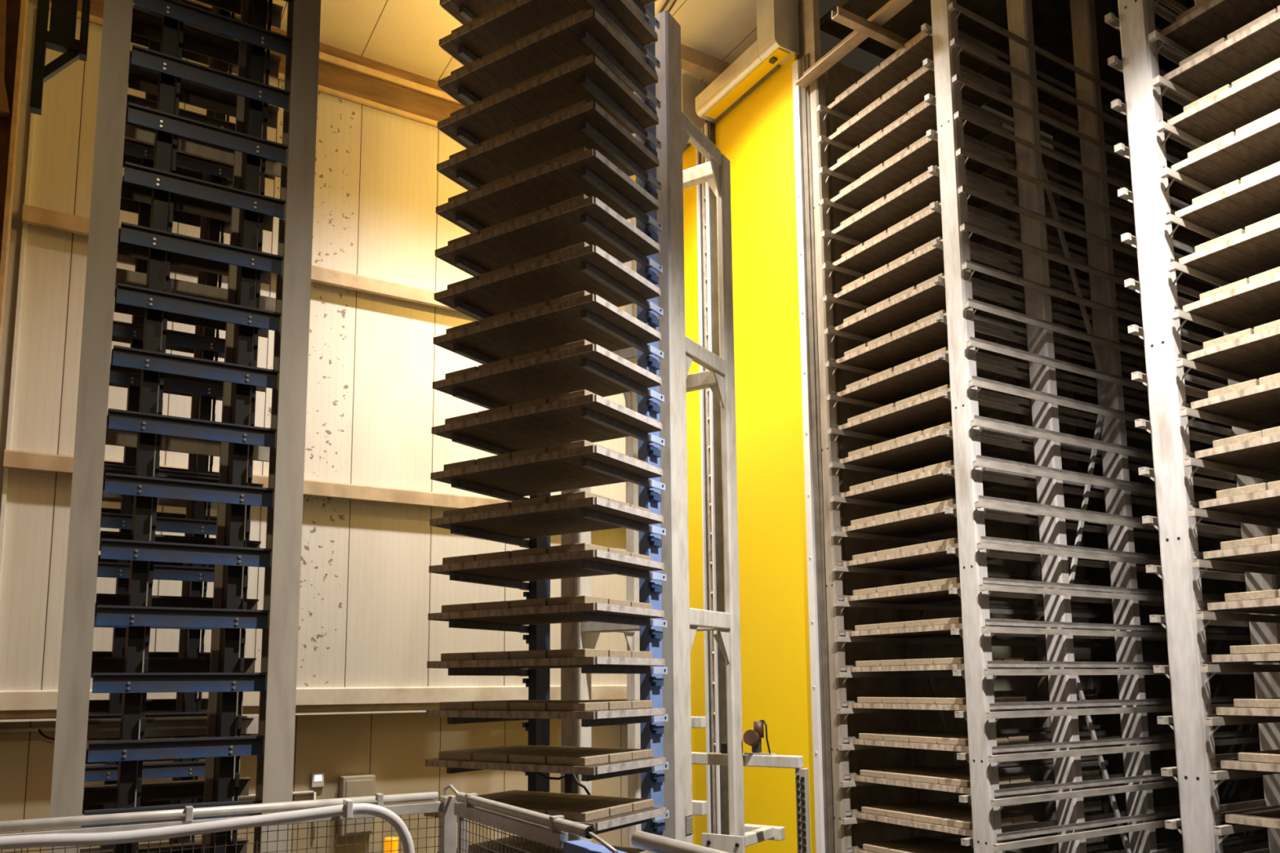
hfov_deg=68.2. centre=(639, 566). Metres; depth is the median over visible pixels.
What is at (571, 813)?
paver
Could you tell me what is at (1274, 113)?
paver
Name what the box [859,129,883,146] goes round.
paver
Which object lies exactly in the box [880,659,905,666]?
paver
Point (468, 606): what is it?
paver
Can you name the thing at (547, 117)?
paver
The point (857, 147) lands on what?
paver
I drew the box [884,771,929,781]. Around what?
paver
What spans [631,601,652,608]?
paver
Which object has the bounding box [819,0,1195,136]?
ceiling
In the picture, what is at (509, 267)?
paver
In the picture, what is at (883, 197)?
paver
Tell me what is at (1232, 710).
pallet
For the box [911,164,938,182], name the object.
paver
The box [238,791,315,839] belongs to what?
conduit pipe
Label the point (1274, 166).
paver
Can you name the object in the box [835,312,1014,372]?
pallet
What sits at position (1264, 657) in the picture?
pallet
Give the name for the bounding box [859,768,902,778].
paver
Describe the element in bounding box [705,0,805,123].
wall
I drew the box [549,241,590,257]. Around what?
paver
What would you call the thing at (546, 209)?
paver
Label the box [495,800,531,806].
paver
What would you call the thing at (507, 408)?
paver
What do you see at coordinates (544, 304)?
paver
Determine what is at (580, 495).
paver
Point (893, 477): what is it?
paver
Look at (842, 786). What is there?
rack
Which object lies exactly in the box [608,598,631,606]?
paver
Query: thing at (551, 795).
paver
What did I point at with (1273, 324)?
paver
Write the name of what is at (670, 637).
frame
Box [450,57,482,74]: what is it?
paver
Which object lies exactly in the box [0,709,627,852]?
wall
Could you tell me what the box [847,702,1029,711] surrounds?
pallet
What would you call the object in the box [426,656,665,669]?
pallet
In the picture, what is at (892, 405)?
paver
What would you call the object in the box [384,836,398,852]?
beacon
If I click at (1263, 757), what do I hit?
paver
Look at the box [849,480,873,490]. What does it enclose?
paver
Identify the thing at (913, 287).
paver
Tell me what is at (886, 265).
paver
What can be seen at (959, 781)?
paver
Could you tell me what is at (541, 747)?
paver
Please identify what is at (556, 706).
paver
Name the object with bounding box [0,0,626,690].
wall
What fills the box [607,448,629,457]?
paver
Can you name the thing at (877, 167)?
paver
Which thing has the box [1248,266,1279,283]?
paver
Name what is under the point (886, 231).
paver
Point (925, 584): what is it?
paver
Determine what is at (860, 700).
paver
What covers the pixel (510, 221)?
paver
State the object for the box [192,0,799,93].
ceiling
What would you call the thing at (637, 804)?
paver
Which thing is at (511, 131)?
paver
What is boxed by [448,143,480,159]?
paver
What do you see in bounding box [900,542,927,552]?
paver
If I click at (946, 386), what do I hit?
paver
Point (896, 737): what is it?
paver
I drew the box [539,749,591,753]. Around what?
paver
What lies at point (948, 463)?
paver
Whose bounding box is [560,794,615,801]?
paver
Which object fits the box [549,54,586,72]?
paver
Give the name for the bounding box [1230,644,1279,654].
paver
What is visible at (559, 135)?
shelf board
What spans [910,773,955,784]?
paver
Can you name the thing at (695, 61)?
trim
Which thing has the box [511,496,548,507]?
paver
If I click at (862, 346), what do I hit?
paver
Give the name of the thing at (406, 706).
trim
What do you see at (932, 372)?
pallet
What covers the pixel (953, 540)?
paver
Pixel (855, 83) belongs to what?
paver
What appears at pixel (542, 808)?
paver
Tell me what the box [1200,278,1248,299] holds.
paver
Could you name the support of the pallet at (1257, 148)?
on the rack
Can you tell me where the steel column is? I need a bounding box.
[0,0,28,364]
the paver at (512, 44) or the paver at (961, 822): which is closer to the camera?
the paver at (512, 44)
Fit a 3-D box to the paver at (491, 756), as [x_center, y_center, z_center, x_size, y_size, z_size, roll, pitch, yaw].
[-1.101,1.522,7.575,0.356,0.064,0.310,-5,-8,32]
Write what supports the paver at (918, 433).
on the pallet at (931, 448)
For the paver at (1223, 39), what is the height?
0.064 m
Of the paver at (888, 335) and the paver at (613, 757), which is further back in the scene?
the paver at (888, 335)
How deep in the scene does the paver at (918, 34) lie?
10.39 m
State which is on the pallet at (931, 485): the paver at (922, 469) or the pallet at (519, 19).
the paver at (922, 469)
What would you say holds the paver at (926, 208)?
on the pallet at (926, 226)
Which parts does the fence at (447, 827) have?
rail, corner post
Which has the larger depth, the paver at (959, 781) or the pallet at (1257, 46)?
the paver at (959, 781)
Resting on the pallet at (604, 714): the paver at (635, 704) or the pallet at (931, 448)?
the paver at (635, 704)
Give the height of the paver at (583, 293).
0.064 m
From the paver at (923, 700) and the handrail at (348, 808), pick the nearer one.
the handrail at (348, 808)
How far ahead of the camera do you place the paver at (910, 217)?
10.42 m
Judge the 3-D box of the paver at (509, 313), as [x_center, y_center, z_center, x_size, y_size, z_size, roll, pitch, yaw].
[-1.129,-2.050,8.019,0.356,0.064,0.310,-5,-8,32]
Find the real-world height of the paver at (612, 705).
0.064 m
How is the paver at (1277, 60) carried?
on the pallet at (1257, 96)
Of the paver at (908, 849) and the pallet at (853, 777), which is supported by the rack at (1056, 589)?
the pallet at (853, 777)
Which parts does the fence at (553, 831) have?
post, rail, cord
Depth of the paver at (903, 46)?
10.68 m
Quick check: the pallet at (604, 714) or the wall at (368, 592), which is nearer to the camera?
the pallet at (604, 714)
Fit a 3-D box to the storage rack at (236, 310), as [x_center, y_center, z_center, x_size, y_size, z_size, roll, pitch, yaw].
[-2.938,-1.512,6.280,1.310,12.200,0.550,4,-8,-31]
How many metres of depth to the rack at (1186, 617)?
7.67 m
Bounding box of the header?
[795,0,912,88]
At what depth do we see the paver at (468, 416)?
7.98 m
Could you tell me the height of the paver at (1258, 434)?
0.064 m
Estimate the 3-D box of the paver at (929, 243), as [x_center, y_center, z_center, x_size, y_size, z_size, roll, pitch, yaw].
[3.182,-3.403,10.144,0.310,0.064,0.356,4,-8,-31]
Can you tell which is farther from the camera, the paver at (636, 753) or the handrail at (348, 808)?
the paver at (636, 753)
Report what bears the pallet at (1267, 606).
on the rack
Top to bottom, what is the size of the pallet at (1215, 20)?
0.059 m
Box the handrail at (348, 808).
[0,799,414,852]
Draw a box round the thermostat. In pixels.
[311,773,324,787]
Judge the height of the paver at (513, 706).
0.064 m
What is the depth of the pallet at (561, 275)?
7.99 m
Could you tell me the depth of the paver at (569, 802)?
7.59 m
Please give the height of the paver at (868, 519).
0.064 m
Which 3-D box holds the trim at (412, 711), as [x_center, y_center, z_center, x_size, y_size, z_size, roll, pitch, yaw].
[-4.033,1.864,11.972,9.550,0.025,0.040,4,-8,-31]
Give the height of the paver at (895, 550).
0.064 m
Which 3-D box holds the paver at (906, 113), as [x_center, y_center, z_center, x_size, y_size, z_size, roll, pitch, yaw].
[2.984,-4.949,10.662,0.310,0.064,0.356,4,-8,-31]
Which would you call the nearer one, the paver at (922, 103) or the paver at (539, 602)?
the paver at (539, 602)
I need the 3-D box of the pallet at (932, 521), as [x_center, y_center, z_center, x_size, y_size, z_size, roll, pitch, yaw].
[3.198,-0.485,10.441,1.029,0.059,1.710,4,-8,-31]
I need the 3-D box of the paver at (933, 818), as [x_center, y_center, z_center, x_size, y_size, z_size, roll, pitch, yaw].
[3.043,2.593,9.726,0.310,0.064,0.356,4,-8,-31]
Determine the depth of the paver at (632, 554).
7.82 m
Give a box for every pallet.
[424,806,666,831]
[425,756,666,775]
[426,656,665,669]
[426,707,665,719]
[427,602,664,625]
[428,549,663,582]
[429,497,663,538]
[430,444,662,496]
[431,394,662,452]
[432,343,662,406]
[433,293,661,364]
[434,244,660,320]
[435,195,660,276]
[437,54,658,148]
[438,8,657,106]
[439,0,657,65]
[440,0,657,24]
[826,26,998,117]
[827,61,1000,147]
[828,95,1002,179]
[830,131,1004,210]
[831,167,1006,242]
[831,202,1008,274]
[833,239,1010,306]
[834,275,1013,339]
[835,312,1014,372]
[836,350,1017,404]
[837,387,1019,438]
[839,426,1021,472]
[840,464,1023,505]
[841,503,1026,537]
[842,542,1028,571]
[844,582,960,604]
[844,622,962,638]
[846,663,1035,671]
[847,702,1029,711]
[848,737,968,752]
[849,773,1033,794]
[851,810,1037,836]
[853,847,875,852]
[1160,0,1279,53]
[1163,10,1279,97]
[1167,62,1279,143]
[1171,114,1279,189]
[1174,167,1279,235]
[1178,219,1279,283]
[1182,272,1279,330]
[1186,325,1279,379]
[1191,379,1279,426]
[1195,433,1279,472]
[1199,488,1279,519]
[1203,542,1279,566]
[1207,597,1279,614]
[1211,653,1279,662]
[1216,706,1279,716]
[1220,758,1279,772]
[1224,806,1279,828]
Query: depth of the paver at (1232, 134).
7.52 m
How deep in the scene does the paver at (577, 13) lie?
7.79 m
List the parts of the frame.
chain plate, chain plate, chain plate, chain plate, finger post, drive motor, finger post, chain plate, chain plate, chain plate, chain plate, chain plate, chain plate, chain plate, chain plate, chain plate, chain plate, chain plate, chain plate, chain plate, chain plate, chain plate, chain plate, chain plate, chain plate, joint plate, sensor motor, mounting post, plate, cable chain, cable post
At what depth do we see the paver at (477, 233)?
8.18 m
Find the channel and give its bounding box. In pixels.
[831,5,1079,130]
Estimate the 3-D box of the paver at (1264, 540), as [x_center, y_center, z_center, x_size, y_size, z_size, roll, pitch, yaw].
[4.701,-0.167,7.223,0.310,0.064,0.356,4,-8,-31]
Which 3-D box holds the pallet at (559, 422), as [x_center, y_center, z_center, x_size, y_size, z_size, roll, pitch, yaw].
[-0.799,-1.178,8.094,1.710,0.059,1.029,-5,-8,32]
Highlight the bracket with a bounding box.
[29,0,90,115]
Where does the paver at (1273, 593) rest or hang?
on the pallet at (1267, 606)
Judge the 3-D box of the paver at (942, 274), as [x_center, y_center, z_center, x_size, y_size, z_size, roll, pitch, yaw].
[3.196,-3.006,10.095,0.310,0.064,0.356,4,-8,-31]
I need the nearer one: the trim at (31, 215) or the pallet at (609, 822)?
the pallet at (609, 822)
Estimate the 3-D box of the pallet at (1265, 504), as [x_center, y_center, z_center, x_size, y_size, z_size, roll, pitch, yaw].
[5.261,-0.548,6.962,1.029,0.059,1.710,4,-8,-31]
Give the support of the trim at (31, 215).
attached to the wall at (368, 592)
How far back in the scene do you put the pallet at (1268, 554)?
7.24 m
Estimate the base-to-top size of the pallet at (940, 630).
0.059 m
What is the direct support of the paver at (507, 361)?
on the pallet at (561, 372)
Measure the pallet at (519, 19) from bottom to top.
0.059 m
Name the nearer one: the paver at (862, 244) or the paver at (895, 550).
the paver at (895, 550)
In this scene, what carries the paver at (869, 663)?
on the pallet at (931, 668)
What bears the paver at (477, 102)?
on the pallet at (559, 89)
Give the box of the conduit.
[658,0,676,13]
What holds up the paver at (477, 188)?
on the shelf board at (561, 180)
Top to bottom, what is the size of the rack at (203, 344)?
12.200 m
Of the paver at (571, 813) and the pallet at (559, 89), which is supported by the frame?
the pallet at (559, 89)
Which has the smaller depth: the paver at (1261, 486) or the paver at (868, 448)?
the paver at (1261, 486)
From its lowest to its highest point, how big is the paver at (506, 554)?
0.064 m
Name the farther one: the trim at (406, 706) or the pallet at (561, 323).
the trim at (406, 706)
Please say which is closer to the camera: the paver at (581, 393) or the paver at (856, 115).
the paver at (581, 393)
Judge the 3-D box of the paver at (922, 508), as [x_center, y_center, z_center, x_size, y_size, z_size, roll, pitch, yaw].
[3.014,-0.583,10.116,0.310,0.064,0.356,4,-8,-31]
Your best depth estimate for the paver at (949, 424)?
9.80 m
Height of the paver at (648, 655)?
0.064 m
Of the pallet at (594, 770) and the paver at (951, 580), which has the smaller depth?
the pallet at (594, 770)
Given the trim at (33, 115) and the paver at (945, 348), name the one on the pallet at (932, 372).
the paver at (945, 348)
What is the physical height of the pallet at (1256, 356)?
0.059 m
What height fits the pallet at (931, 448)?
0.059 m
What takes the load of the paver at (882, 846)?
on the pallet at (860, 850)
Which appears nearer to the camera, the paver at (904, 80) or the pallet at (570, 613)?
the pallet at (570, 613)
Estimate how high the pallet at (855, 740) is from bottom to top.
0.059 m
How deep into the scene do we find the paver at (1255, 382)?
7.27 m
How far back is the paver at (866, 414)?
10.82 m
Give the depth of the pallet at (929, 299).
10.60 m
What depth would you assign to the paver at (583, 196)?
7.59 m
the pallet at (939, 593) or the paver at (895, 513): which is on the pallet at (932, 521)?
the paver at (895, 513)
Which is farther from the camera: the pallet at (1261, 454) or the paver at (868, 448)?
the paver at (868, 448)
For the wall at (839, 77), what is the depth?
11.80 m
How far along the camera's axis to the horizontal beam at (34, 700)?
12.28 m
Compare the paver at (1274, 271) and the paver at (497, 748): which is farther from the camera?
the paver at (497, 748)
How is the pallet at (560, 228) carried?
on the frame
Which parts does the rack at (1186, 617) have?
rail, rail, rail, rail, rail, rail, rail, rail, rail, rail, rail, rail, post, rail, rail, rail, rail, rail, rail, rail, rail, rail, rail, rail, rail, rail, rail, rail, rail, rail, rail, rail, rail, post, rail, rail, rail, rail, rail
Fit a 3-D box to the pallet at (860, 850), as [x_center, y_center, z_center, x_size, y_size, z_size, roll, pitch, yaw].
[3.228,3.087,9.996,1.029,0.059,1.710,4,-8,-31]
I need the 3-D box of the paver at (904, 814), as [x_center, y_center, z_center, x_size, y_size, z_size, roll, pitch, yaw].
[2.854,2.634,10.043,0.310,0.064,0.356,4,-8,-31]
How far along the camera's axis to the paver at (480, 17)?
8.43 m
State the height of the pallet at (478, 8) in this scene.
0.059 m
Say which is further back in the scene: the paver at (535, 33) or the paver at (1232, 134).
the paver at (535, 33)
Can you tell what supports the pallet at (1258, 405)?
on the rack
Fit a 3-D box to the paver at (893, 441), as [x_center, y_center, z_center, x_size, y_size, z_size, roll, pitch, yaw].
[2.822,-1.336,10.532,0.310,0.064,0.356,4,-8,-31]
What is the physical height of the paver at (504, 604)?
0.064 m
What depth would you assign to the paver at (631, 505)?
7.87 m
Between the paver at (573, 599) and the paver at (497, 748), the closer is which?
the paver at (573, 599)
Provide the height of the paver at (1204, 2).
0.064 m
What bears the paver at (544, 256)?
on the pallet at (561, 275)
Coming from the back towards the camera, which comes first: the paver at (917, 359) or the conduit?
the conduit
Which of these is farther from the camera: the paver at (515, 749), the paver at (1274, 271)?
the paver at (515, 749)
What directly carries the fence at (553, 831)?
on the platform
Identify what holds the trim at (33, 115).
attached to the wall at (368, 592)
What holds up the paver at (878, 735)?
on the pallet at (855, 740)
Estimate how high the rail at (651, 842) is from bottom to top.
1.204 m
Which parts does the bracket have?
leg, panel, leg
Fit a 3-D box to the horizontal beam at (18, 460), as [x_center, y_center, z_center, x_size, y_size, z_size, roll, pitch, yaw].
[-3.484,-0.948,12.592,8.290,0.190,0.210,4,-8,-31]
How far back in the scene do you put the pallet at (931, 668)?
9.90 m
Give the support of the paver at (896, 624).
on the pallet at (940, 630)
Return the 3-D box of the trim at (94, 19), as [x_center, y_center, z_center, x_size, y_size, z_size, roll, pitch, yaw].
[-3.547,-6.435,13.301,8.290,0.055,0.050,4,-8,-31]
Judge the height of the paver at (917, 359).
0.064 m
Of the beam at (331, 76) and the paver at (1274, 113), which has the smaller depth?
the paver at (1274, 113)
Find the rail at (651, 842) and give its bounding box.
[563,831,728,852]
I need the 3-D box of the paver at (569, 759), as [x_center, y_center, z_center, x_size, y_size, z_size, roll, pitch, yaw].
[-0.472,1.468,7.185,0.356,0.064,0.310,-5,-8,32]
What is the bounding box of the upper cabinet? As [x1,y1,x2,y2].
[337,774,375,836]
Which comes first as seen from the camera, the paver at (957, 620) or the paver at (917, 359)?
the paver at (957, 620)
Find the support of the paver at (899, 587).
on the pallet at (939, 593)
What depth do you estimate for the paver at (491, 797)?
8.01 m
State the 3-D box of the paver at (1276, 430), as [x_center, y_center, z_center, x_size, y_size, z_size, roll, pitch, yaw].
[4.880,-1.001,7.007,0.310,0.064,0.356,4,-8,-31]
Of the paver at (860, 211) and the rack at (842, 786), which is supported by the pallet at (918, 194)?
the paver at (860, 211)
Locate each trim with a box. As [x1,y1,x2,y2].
[0,112,35,579]
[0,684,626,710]
[0,699,626,719]
[0,710,426,722]
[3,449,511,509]
[22,204,457,311]
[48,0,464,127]
[48,2,437,126]
[319,51,463,106]
[680,43,728,80]
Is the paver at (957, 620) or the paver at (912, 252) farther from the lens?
the paver at (912, 252)
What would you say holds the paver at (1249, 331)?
on the pallet at (1256, 356)
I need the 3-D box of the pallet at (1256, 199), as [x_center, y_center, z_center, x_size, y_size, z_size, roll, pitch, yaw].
[5.241,-2.929,7.258,1.029,0.059,1.710,4,-8,-31]
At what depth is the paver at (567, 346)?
7.43 m
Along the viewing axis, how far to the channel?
10.57 m
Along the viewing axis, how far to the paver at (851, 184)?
11.15 m
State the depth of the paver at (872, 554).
10.61 m
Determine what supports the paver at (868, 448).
on the pallet at (931, 448)
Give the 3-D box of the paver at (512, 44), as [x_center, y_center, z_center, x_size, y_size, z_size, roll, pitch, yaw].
[-1.150,-4.431,8.319,0.356,0.064,0.310,-5,-8,32]
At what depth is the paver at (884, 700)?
10.09 m
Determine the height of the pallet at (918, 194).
0.059 m
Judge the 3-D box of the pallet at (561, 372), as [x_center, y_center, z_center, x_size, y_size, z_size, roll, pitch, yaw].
[-0.802,-1.575,8.143,1.710,0.059,1.029,-5,-8,32]
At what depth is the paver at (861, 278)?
11.00 m
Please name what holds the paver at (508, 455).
on the pallet at (560, 470)
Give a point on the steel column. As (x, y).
(13, 13)
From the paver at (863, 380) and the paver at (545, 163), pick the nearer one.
the paver at (545, 163)
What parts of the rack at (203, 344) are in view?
chain, post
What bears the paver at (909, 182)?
on the pallet at (918, 194)
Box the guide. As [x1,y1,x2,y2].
[695,121,728,835]
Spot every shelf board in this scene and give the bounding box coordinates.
[435,148,659,233]
[436,101,659,190]
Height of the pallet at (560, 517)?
0.059 m
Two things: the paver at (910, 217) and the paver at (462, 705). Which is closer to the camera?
the paver at (462, 705)
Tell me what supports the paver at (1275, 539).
on the pallet at (1268, 554)
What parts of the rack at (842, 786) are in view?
post, rail, rail, post, rail, rail, rail, rail, rail, rail, rail, rail, rail, rail, rail, rail, rail, rail, rail, rail, rail, rail, rail, rail, post, rail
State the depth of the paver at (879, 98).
10.94 m
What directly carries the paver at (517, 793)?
on the pallet at (609, 822)
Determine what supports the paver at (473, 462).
on the pallet at (560, 470)
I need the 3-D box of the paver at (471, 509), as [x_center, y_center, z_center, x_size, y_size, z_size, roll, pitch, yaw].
[-1.432,-0.435,8.021,0.356,0.064,0.310,-5,-8,32]
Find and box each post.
[791,53,835,852]
[804,0,821,66]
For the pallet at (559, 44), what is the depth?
8.15 m
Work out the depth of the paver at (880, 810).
10.30 m
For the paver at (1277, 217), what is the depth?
7.16 m
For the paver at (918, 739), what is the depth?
9.76 m
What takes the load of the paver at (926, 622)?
on the pallet at (940, 630)
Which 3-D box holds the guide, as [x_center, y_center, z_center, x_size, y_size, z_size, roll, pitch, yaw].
[1.004,-0.477,12.844,0.185,11.700,0.340,4,-8,-31]
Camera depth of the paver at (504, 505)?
7.69 m
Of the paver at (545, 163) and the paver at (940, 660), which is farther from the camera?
the paver at (940, 660)
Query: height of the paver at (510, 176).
0.064 m
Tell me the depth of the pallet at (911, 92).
10.74 m
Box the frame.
[446,0,810,852]
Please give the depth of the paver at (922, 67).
10.35 m
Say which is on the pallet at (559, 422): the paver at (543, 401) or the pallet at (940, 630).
the paver at (543, 401)
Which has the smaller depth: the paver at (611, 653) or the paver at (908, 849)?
the paver at (611, 653)
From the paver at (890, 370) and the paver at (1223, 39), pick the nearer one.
the paver at (1223, 39)
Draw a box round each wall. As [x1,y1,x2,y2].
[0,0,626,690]
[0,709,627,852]
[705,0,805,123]
[824,62,1104,852]
[1053,65,1279,852]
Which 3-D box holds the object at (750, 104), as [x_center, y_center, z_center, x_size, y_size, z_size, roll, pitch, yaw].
[1.447,-1.005,11.951,0.400,12.520,1.750,4,-8,-31]
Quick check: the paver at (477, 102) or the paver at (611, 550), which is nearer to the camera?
the paver at (611, 550)
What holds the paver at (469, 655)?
on the pallet at (575, 662)
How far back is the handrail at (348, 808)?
4.16 m
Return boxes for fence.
[0,791,457,852]
[443,784,617,852]
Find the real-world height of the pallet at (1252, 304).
0.059 m
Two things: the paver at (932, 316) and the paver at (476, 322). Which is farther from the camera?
the paver at (932, 316)
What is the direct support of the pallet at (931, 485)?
on the rack at (1056, 589)
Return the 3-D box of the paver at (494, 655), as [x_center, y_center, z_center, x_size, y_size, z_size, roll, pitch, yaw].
[-1.103,0.729,7.676,0.356,0.064,0.310,-5,-8,32]
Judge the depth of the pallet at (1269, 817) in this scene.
7.04 m
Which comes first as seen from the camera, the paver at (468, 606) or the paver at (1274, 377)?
the paver at (1274, 377)
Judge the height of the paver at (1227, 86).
0.064 m
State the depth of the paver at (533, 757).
7.27 m
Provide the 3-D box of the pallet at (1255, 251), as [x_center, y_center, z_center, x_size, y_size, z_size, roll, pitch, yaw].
[5.244,-2.532,7.209,1.029,0.059,1.710,4,-8,-31]
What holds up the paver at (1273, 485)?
on the pallet at (1265, 504)
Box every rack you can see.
[47,0,320,852]
[80,0,272,852]
[809,72,1112,852]
[920,0,1269,852]
[1104,0,1279,852]
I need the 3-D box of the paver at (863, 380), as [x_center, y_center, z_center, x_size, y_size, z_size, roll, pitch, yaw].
[2.623,-2.089,10.950,0.310,0.064,0.356,4,-8,-31]
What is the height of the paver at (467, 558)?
0.064 m
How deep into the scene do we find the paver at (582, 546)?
7.25 m
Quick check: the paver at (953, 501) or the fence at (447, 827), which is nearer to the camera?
the fence at (447, 827)
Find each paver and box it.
[438,749,496,760]
[439,701,496,710]
[440,652,475,661]
[441,603,475,612]
[442,554,475,564]
[443,459,476,471]
[443,506,475,517]
[444,366,478,378]
[444,412,477,424]
[445,320,479,333]
[447,275,479,288]
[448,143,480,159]
[448,186,480,202]
[448,231,479,244]
[449,100,481,116]
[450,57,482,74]
[451,16,482,33]
[468,746,521,751]
[472,751,531,762]
[474,701,511,711]
[475,502,511,512]
[475,551,511,561]
[475,600,510,610]
[475,651,510,660]
[476,453,511,465]
[477,404,511,417]
[477,793,520,800]
[478,357,512,370]
[479,265,513,279]
[479,311,512,324]
[480,129,514,146]
[480,173,514,190]
[480,219,513,234]
[481,85,515,102]
[482,0,515,17]
[482,42,515,59]
[492,790,545,796]
[495,744,541,748]
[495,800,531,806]
[499,748,555,751]
[501,795,555,803]
[509,702,554,711]
[509,751,567,764]
[510,598,547,608]
[510,649,547,659]
[511,397,548,410]
[511,446,547,458]
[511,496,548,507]
[511,546,547,557]
[512,301,549,315]
[512,348,548,362]
[513,207,548,222]
[513,253,549,268]
[514,115,549,132]
[514,160,549,177]
[515,26,550,44]
[515,70,549,88]
[515,803,568,814]
[524,746,579,749]
[526,791,579,799]
[535,798,592,806]
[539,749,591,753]
[546,702,608,711]
[546,753,608,766]
[546,805,608,822]
[547,440,607,453]
[547,542,608,554]
[547,595,608,605]
[547,648,608,657]
[548,194,588,210]
[548,339,591,354]
[548,389,595,403]
[548,490,608,502]
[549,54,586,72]
[549,100,586,118]
[549,146,587,164]
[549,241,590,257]
[549,290,590,305]
[550,8,586,27]
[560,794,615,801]
[563,746,612,751]
[573,801,632,816]
[575,751,631,763]
[577,701,631,710]
[596,748,653,759]
[596,796,653,811]
[601,700,653,709]
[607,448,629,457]
[607,547,630,555]
[608,497,630,506]
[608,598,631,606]
[608,649,631,657]
[629,456,649,464]
[630,504,650,511]
[630,552,651,559]
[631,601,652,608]
[631,650,652,658]
[835,82,857,100]
[836,113,857,130]
[837,145,859,162]
[839,177,860,193]
[840,210,862,225]
[840,243,863,257]
[841,275,864,290]
[843,309,866,323]
[844,342,867,355]
[845,377,868,389]
[847,411,870,422]
[848,445,871,457]
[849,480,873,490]
[850,515,874,525]
[852,551,875,560]
[853,587,876,595]
[854,623,879,631]
[855,660,880,666]
[857,64,879,83]
[857,97,881,115]
[857,697,882,703]
[858,732,895,740]
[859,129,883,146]
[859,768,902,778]
[860,162,884,179]
[861,195,886,212]
[861,804,905,816]
[862,841,906,852]
[863,230,887,244]
[864,263,888,279]
[866,297,889,312]
[867,333,892,346]
[868,367,893,380]
[869,403,895,414]
[871,438,896,449]
[872,474,897,484]
[873,511,899,520]
[875,547,901,556]
[876,584,902,592]
[879,622,904,629]
[880,45,904,65]
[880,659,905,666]
[881,79,906,97]
[881,697,914,703]
[883,112,907,131]
[883,733,926,742]
[884,146,909,164]
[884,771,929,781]
[885,808,930,820]
[886,181,911,197]
[887,215,912,231]
[888,250,914,266]
[888,846,933,852]
[889,285,916,301]
[892,321,916,335]
[893,357,919,370]
[895,393,920,406]
[895,431,923,442]
[897,467,924,479]
[898,505,925,515]
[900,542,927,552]
[902,581,929,590]
[904,25,931,46]
[904,619,931,627]
[905,658,933,665]
[906,59,933,79]
[906,697,953,704]
[907,94,934,114]
[909,129,937,148]
[909,735,955,743]
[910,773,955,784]
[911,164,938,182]
[911,812,959,825]
[912,200,941,217]
[914,236,942,253]
[916,272,944,288]
[916,309,946,324]
[919,346,948,360]
[920,384,950,397]
[923,422,951,434]
[924,460,954,471]
[925,498,955,510]
[927,537,958,547]
[928,577,959,586]
[931,617,962,625]
[933,657,964,664]
[934,697,966,704]
[937,737,968,746]
[938,776,970,787]
[941,816,972,829]
[1175,0,1211,21]
[1179,37,1226,66]
[1183,84,1231,111]
[1187,131,1235,157]
[1191,179,1240,204]
[1195,228,1244,252]
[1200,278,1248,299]
[1203,328,1253,348]
[1208,378,1259,397]
[1213,431,1262,447]
[1216,482,1267,498]
[1220,536,1271,549]
[1224,589,1279,601]
[1226,8,1277,39]
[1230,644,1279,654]
[1231,57,1279,86]
[1233,698,1279,708]
[1235,108,1279,134]
[1238,751,1279,764]
[1240,160,1279,183]
[1244,213,1279,232]
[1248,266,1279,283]
[1253,319,1279,333]
[1258,373,1279,384]
[1262,426,1279,437]
[1267,480,1279,489]
[1271,534,1279,543]
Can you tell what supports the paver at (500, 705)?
on the pallet at (604, 714)
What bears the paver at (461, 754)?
on the pallet at (594, 770)
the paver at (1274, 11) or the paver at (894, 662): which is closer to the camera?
the paver at (1274, 11)
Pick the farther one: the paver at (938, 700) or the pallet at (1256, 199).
the paver at (938, 700)
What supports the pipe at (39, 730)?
attached to the wall at (394, 748)
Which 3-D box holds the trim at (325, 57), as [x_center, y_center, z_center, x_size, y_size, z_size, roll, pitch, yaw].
[-3.524,-6.835,13.307,8.290,0.090,0.150,4,-8,-31]
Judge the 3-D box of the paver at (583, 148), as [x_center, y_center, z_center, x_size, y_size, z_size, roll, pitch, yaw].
[-0.511,-3.295,7.772,0.356,0.064,0.310,-5,-8,32]
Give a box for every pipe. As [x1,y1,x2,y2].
[0,727,55,740]
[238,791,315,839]
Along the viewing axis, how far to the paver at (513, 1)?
8.23 m
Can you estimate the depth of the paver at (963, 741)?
9.43 m
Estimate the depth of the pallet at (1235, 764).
7.00 m
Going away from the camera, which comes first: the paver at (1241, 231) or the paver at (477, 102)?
the paver at (1241, 231)
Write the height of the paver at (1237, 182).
0.064 m
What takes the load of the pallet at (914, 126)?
on the rack at (1056, 589)
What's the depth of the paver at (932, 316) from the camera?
9.97 m
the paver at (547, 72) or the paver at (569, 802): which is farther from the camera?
the paver at (547, 72)
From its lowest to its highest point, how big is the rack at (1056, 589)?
12.050 m
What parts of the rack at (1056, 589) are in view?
post, rail, rail, rail, rail, rail, post, rail, rail, rail, rail, rail, rail, rail, rail, rail, rail, rail, rail, rail, rail, rail, rail, rail, rail, rail, rail, rail, rail, rail, rail, rail, rail, rail, rail, rail, rail, rail, rail, rail, rail, rail, post, rail, rail, rail, rail, rail, rail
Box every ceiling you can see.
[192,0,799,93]
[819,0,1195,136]

